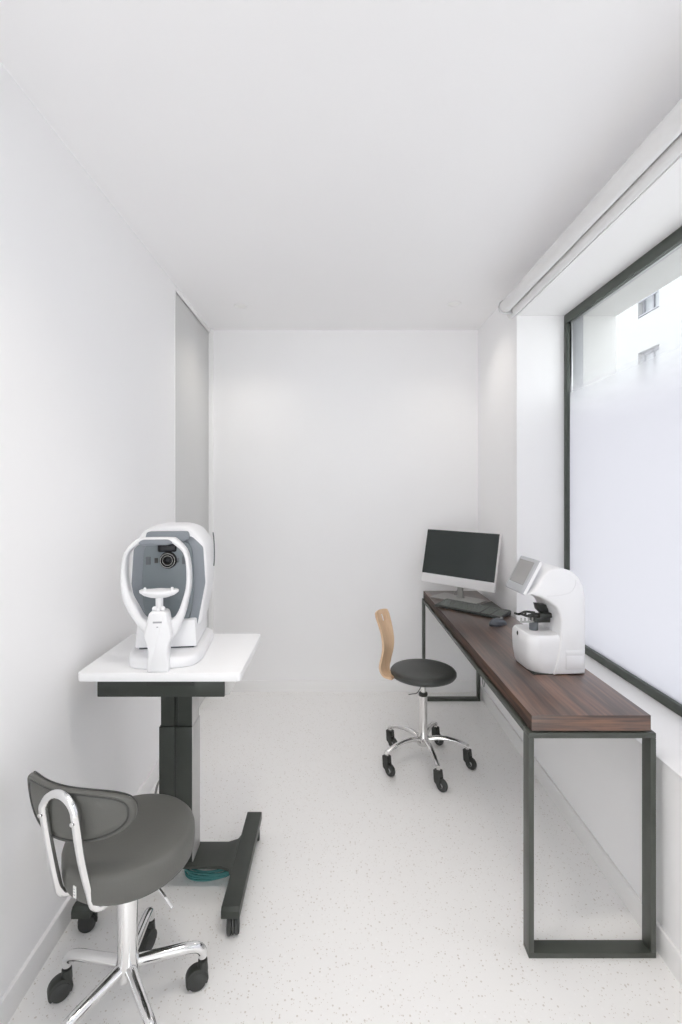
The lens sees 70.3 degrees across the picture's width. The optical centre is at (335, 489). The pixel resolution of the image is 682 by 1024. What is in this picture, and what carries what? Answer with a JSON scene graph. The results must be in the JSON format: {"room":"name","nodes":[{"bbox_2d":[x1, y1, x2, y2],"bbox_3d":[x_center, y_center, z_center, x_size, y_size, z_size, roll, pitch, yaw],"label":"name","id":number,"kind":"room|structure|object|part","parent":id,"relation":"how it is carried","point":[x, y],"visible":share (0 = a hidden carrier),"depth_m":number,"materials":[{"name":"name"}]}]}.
{"room":"examination room","nodes":[
{"label":"examination room","id":0,"kind":"room"},
{"bbox_2d":[0,63,205,998],"bbox_3d":[-1.035,0.146,0.580,0.300,2.547,5.659,0,0,0],"label":"wall","id":1,"kind":"structure","parent":0,"point":[87,310],"depth_m":1.55,"materials":[{"name":"paint"}]},
{"bbox_2d":[0,759,158,1023],"bbox_3d":[-0.879,1.381,0.203,0.012,0.078,4.905,0,0,0],"label":"baseboard","id":2,"kind":"structure","parent":1,"relation":"attached to","point":[13,996],"depth_m":1.43,"materials":[{"name":"paint"}]},
{"bbox_2d":[174,284,175,521],"bbox_3d":[-0.889,0.147,2.655,0.015,2.546,0.013,0,0,0],"label":"trim","id":3,"kind":"structure","parent":1,"relation":"attached to","point":[174,284],"depth_m":2.65,"materials":[{"name":"paint"}]},
{"bbox_2d":[176,293,208,706],"bbox_3d":[-0.909,0.143,3.020,0.041,2.537,0.718,0,0,0],"label":"door","id":4,"kind":"structure","parent":1,"relation":"in","point":[192,339],"depth_m":3.00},
{"bbox_2d":[176,286,209,332],"bbox_3d":[-0.913,-1.111,3.022,0.064,0.029,0.723,0,0,0],"label":"trim","id":5,"kind":"structure","parent":1,"relation":"attached to","point":[178,291],"depth_m":2.97,"materials":[{"name":"paint"}]},
{"bbox_2d":[0,0,681,329],"bbox_3d":[0.151,-1.202,0.654,2.773,0.150,6.009,0,0,0],"label":"ceiling","id":6,"kind":"structure","parent":0,"point":[303,164],"depth_m":1.50,"materials":[{"name":"paint"}]},
{"bbox_3d":[0.715,-1.125,2.930,0.090,0.004,0.090,0,0,0],"label":"recessed light","id":7,"kind":"object","parent":6,"relation":"in","visible":0},
{"bbox_2d":[449,302,458,305],"bbox_3d":[0.715,-1.127,2.930,0.062,0.001,0.062,0,0,0],"label":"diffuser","id":8,"kind":"object","parent":7,"relation":"attached to","point":[450,303],"depth_m":2.93,"materials":[{"name":"white plastic"}]},
{"bbox_2d":[8,692,681,1023],"bbox_3d":[0.151,1.480,0.654,2.773,0.120,6.009,0,0,0],"label":"floor","id":9,"kind":"structure","parent":0,"point":[371,896],"depth_m":1.69,"materials":[{"name":"stone"}]},
{"bbox_2d":[27,771,208,1023],"bbox_3d":[-0.591,1.078,1.330,0.454,0.684,0.403,0,0,0],"label":"stool","id":10,"kind":"object","parent":9,"relation":"on","point":[120,849],"visible":1,"depth_m":1.25,"materials":[{"name":"grey leather"}]},
{"bbox_3d":[-0.665,0.808,1.227,0.327,0.141,0.073,0,0,14],"label":"backrest","id":11,"kind":"part","parent":10,"relation":"part of","materials":[{"name":"grey leather"}]},
{"bbox_3d":[-0.678,1.304,1.344,0.190,0.067,0.030,0,0,15],"label":"leg","id":12,"kind":"part","parent":10,"relation":"part of","materials":[{"name":"silver metal"}]},
{"bbox_3d":[-0.627,1.304,1.216,0.030,0.067,0.190,0,0,31],"label":"leg","id":13,"kind":"part","parent":10,"relation":"part of","materials":[{"name":"silver metal"}]},
{"bbox_3d":[-0.574,0.988,1.358,0.343,0.088,0.343,0,0,0],"label":"seat","id":14,"kind":"part","parent":10,"relation":"part of","materials":[{"name":"grey leather"}]},
{"bbox_3d":[-0.492,1.304,1.226,0.030,0.067,0.190,0,0,-39],"label":"leg","id":15,"kind":"part","parent":10,"relation":"part of","materials":[{"name":"silver metal"}]},
{"bbox_3d":[-0.573,1.304,1.430,0.030,0.067,0.190,0,0,-3],"label":"leg","id":16,"kind":"part","parent":10,"relation":"part of","materials":[{"name":"silver metal"}]},
{"bbox_3d":[-0.485,1.062,1.285,0.142,0.047,0.017,0,0,24],"label":"height lever","id":17,"kind":"part","parent":10,"relation":"part of","materials":[{"name":"silver metal"}]},
{"bbox_3d":[-0.459,1.304,1.359,0.190,0.067,0.030,0,0,-23],"label":"leg","id":18,"kind":"part","parent":10,"relation":"part of","materials":[{"name":"silver metal"}]},
{"bbox_2d":[71,634,261,935],"bbox_3d":[-0.574,1.005,1.764,0.536,0.830,0.481,0,0,0],"label":"table","id":19,"kind":"object","parent":9,"relation":"on","point":[227,658],"visible":0.79,"depth_m":1.73,"materials":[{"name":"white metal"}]},
{"bbox_3d":[-0.580,0.652,1.752,0.421,0.067,0.304,0,0,0],"label":"support frame","id":20,"kind":"part","parent":19,"relation":"part of","materials":[{"name":"black metal"}]},
{"bbox_2d":[120,522,214,672],"bbox_3d":[-0.598,0.358,1.773,0.276,0.465,0.427,0,0,-6],"label":"eye refractor","id":21,"kind":"object","parent":19,"relation":"on","point":[168,600],"visible":1,"depth_m":1.70,"materials":[{"name":"white plastic"}]},
{"bbox_3d":[-0.578,0.388,1.578,0.042,0.018,0.018,0,0,-6],"label":"height knob","id":22,"kind":"part","parent":21,"relation":"part of","materials":[{"name":"white plastic"}]},
{"bbox_3d":[-0.581,0.374,1.593,0.024,0.048,0.024,0,0,-6],"label":"chin rest stem","id":23,"kind":"part","parent":21,"relation":"part of","materials":[{"name":"white plastic"}]},
{"bbox_3d":[-0.595,0.326,1.724,0.253,0.320,0.013,0,0,-6],"label":"panel","id":24,"kind":"part","parent":21,"relation":"part of","materials":[{"name":"plastic"}]},
{"bbox_3d":[-0.515,0.766,1.776,0.002,0.162,0.081,0,0,0],"label":"panel","id":25,"kind":"part","parent":19,"relation":"part of","materials":[{"name":"metal"}]},
{"bbox_3d":[-0.513,1.089,1.776,0.004,0.484,0.089,0,0,0],"label":"panel","id":26,"kind":"part","parent":19,"relation":"part of","materials":[{"name":"metal"}]},
{"bbox_2d":[184,869,228,881],"bbox_3d":[-0.467,1.397,1.795,0.199,0.046,0.109,0,0,0],"label":"cable coil","id":27,"kind":"object","parent":9,"relation":"on","point":[211,875],"visible":0.37,"depth_m":1.75,"materials":[{"name":"teal plastic"}]},
{"bbox_2d":[375,609,476,791],"bbox_3d":[0.450,1.020,2.518,0.455,0.800,0.471,0,0,-44],"label":"swivel chair","id":28,"kind":"object","parent":9,"relation":"on","point":[422,673],"visible":1,"depth_m":2.48,"materials":[{"name":"black leather"}]},
{"bbox_3d":[0.258,0.789,2.490,0.095,0.338,0.132,0,0,32],"label":"backrest","id":29,"kind":"part","parent":28,"relation":"part of","materials":[{"name":"brown wood"}]},
{"bbox_3d":[0.340,1.298,2.461,0.212,0.057,0.032,0,0,-26],"label":"leg","id":30,"kind":"part","parent":28,"relation":"part of","materials":[{"name":"metal"}]},
{"bbox_3d":[0.365,1.298,2.607,0.032,0.057,0.212,0,0,-44],"label":"leg","id":31,"kind":"part","parent":28,"relation":"part of","materials":[{"name":"metal"}]},
{"bbox_3d":[0.453,0.949,2.516,0.340,0.038,0.340,0,0,0],"label":"seat","id":32,"kind":"part","parent":28,"relation":"part of","materials":[{"name":"black leather"}]},
{"bbox_3d":[0.471,1.298,2.391,0.032,0.057,0.212,0,0,-8],"label":"leg","id":33,"kind":"part","parent":28,"relation":"part of","materials":[{"name":"metal"}]},
{"bbox_3d":[0.512,1.298,2.627,0.032,0.057,0.212,0,0,28],"label":"leg","id":34,"kind":"part","parent":28,"relation":"part of","materials":[{"name":"metal"}]},
{"bbox_3d":[0.577,1.298,2.494,0.212,0.057,0.032,0,0,10],"label":"leg","id":35,"kind":"part","parent":28,"relation":"part of","materials":[{"name":"metal"}]},
{"bbox_2d":[422,591,655,957],"bbox_3d":[0.778,1.052,2.381,0.386,0.735,1.828,0,0,0],"label":"desk","id":36,"kind":"object","parent":9,"relation":"on","point":[584,705],"visible":0.83,"depth_m":1.50,"materials":[{"name":"wood"}]},
{"bbox_3d":[0.778,1.079,3.273,0.386,0.683,0.044,0,0,0],"label":"leg frame","id":37,"kind":"part","parent":36,"relation":"part of","materials":[{"name":"metal"}]},
{"bbox_2d":[421,529,501,603],"bbox_3d":[0.767,0.473,3.045,0.186,0.423,0.524,0,0,-44],"label":"computer monitor","id":38,"kind":"object","parent":36,"relation":"on","point":[459,559],"visible":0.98,"depth_m":3.03,"materials":[{"name":"black glass"}]},
{"bbox_2d":[434,599,510,617],"bbox_3d":[0.769,0.670,2.749,0.408,0.027,0.136,0,0,45],"label":"keyboard","id":39,"kind":"object","parent":36,"relation":"on","point":[483,610],"visible":1,"depth_m":2.72,"materials":[{"name":"grey plastic"}]},
{"bbox_3d":[0.593,0.745,2.381,0.016,0.016,1.740,0,0,0],"label":"rail","id":40,"kind":"part","parent":36,"relation":"part of","materials":[{"name":"metal"}]},
{"bbox_2d":[480,601,500,608],"bbox_3d":[0.866,0.684,2.817,0.182,0.002,0.315,0,0,0],"label":"desk pad","id":41,"kind":"object","parent":36,"relation":"on","point":[490,604],"visible":0.35,"depth_m":2.89,"materials":[{"name":"grey"}]},
{"bbox_2d":[489,617,506,626],"bbox_3d":[0.822,0.666,2.460,0.108,0.037,0.060,0,0,-28],"label":"computer mouse","id":42,"kind":"object","parent":36,"relation":"on","point":[495,622],"visible":1,"depth_m":2.44,"materials":[{"name":"grey plastic"}]},
{"bbox_2d":[505,556,584,674],"bbox_3d":[0.800,0.473,1.871,0.240,0.423,0.177,0,0,-4],"label":"meter","id":43,"kind":"object","parent":36,"relation":"on","point":[553,641],"visible":1,"depth_m":1.79,"materials":[{"name":"white plastic"}]},
{"bbox_3d":[0.822,0.682,1.874,0.192,0.005,0.151,0,0,-5],"label":"foot plate","id":44,"kind":"part","parent":43,"relation":"part of","materials":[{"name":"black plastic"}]},
{"bbox_3d":[0.882,0.627,1.792,0.068,0.071,0.005,0,0,-5],"label":"printer door","id":45,"kind":"part","parent":43,"relation":"part of","materials":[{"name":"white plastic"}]},
{"bbox_3d":[0.883,0.627,1.790,0.064,0.067,0.003,0,0,-5],"label":"door panel","id":46,"kind":"part","parent":43,"relation":"part of","materials":[{"name":"white plastic"}]},
{"bbox_3d":[0.778,1.079,1.489,0.386,0.683,0.044,0,0,0],"label":"leg frame","id":47,"kind":"part","parent":36,"relation":"part of","materials":[{"name":"metal"}]},
{"bbox_2d":[213,330,477,679],"bbox_3d":[0.151,0.146,3.534,2.773,2.547,0.250,0,0,0],"label":"wall","id":48,"kind":"structure","parent":0,"point":[336,453],"depth_m":3.41,"materials":[{"name":"paint"}]},
{"bbox_2d":[209,329,212,629],"bbox_3d":[-0.934,0.147,3.396,0.142,2.546,0.026,0,0,0],"label":"trim","id":49,"kind":"structure","parent":48,"relation":"attached to","point":[211,330],"depth_m":3.38,"materials":[{"name":"paint"}]},
{"bbox_2d":[231,680,475,691],"bbox_3d":[0.064,1.380,3.403,1.848,0.080,0.012,0,0,0],"label":"baseboard","id":50,"kind":"structure","parent":48,"relation":"attached to","point":[242,685],"depth_m":3.40,"materials":[{"name":"paint"}]},
{"bbox_2d":[478,154,681,952],"bbox_3d":[1.269,0.146,0.580,0.538,2.547,5.659,0,0,0],"label":"wall","id":51,"kind":"structure","parent":0,"point":[521,357],"depth_m":2.68,"materials":[{"name":"paint"}]},
{"bbox_2d":[480,684,681,985],"bbox_3d":[0.994,1.380,0.580,0.012,0.080,5.659,0,0,0],"label":"baseboard","id":52,"kind":"structure","parent":51,"relation":"attached to","point":[671,955],"depth_m":1.84,"materials":[{"name":"paint"}]},
{"bbox_2d":[498,98,681,318],"bbox_3d":[0.941,-0.997,0.975,0.116,0.080,3.470,0,0,0],"label":"roller blind","id":53,"kind":"object","parent":51,"relation":"attached to","point":[662,147],"visible":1,"depth_m":1.66,"materials":[{"name":"fabric"}]},
{"bbox_3d":[0.979,-1.023,0.930,0.040,0.028,3.380,0,0,0],"label":"mounting rail","id":54,"kind":"part","parent":53,"relation":"part of","materials":[{"name":"white plastic"}]},
{"bbox_2d":[564,226,681,716],"bbox_3d":[1.311,-0.065,1.114,0.100,1.799,3.128,0,0,0],"label":"window","id":55,"kind":"structure","parent":51,"relation":"in","point":[623,440],"depth_m":2.12,"materials":[{"name":"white glass"}]},
{"bbox_3d":[1.329,-0.065,1.114,0.064,1.799,3.128,0,0,0],"label":"frame","id":56,"kind":"part","parent":55,"relation":"part of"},
{"bbox_2d":[583,247,681,395],"bbox_3d":[1.456,-0.065,1.114,0.185,1.799,3.128,0,0,0],"label":"trim","id":57,"kind":"structure","parent":51,"relation":"attached to","point":[599,324],"depth_m":2.67,"materials":[{"name":"paint"}]},
{"bbox_2d":[585,654,681,778],"bbox_3d":[1.132,0.832,1.114,0.268,0.006,3.126,0,0,0],"label":"trim","id":58,"kind":"structure","parent":51,"relation":"attached to","point":[667,725],"depth_m":1.76,"materials":[{"name":"paint"}]},
{"label":"outside","id":59,"kind":"structure","parent":0,"visible":0},
{"bbox_3d":[15.769,1.695,5.000,28.462,0.250,60.000,0,0,0],"label":"ground","id":60,"kind":"structure","parent":59,"visible":0},
{"bbox_2d":[616,276,681,383],"bbox_3d":[11.000,-4.930,10.000,6.000,13.000,22.000,0,0,0],"label":"building","id":61,"kind":"structure","parent":60,"relation":"on","point":[649,332],"depth_m":12.42,"materials":[{"name":"white concrete"}]},
{"bbox_3d":[8.035,-4.780,12.400,0.030,0.420,0.840,0,0,0],"label":"railing","id":62,"kind":"part","parent":61,"relation":"part of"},
{"bbox_3d":[8.165,-5.505,12.400,0.010,1.830,0.720,0,0,0],"label":"pane","id":63,"kind":"part","parent":61,"relation":"part of","materials":[{"name":"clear glass"}]},
{"bbox_3d":[8.165,-2.650,12.400,0.010,1.820,0.720,0,0,0],"label":"pane","id":64,"kind":"part","parent":61,"relation":"part of","materials":[{"name":"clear glass"}]}
]}

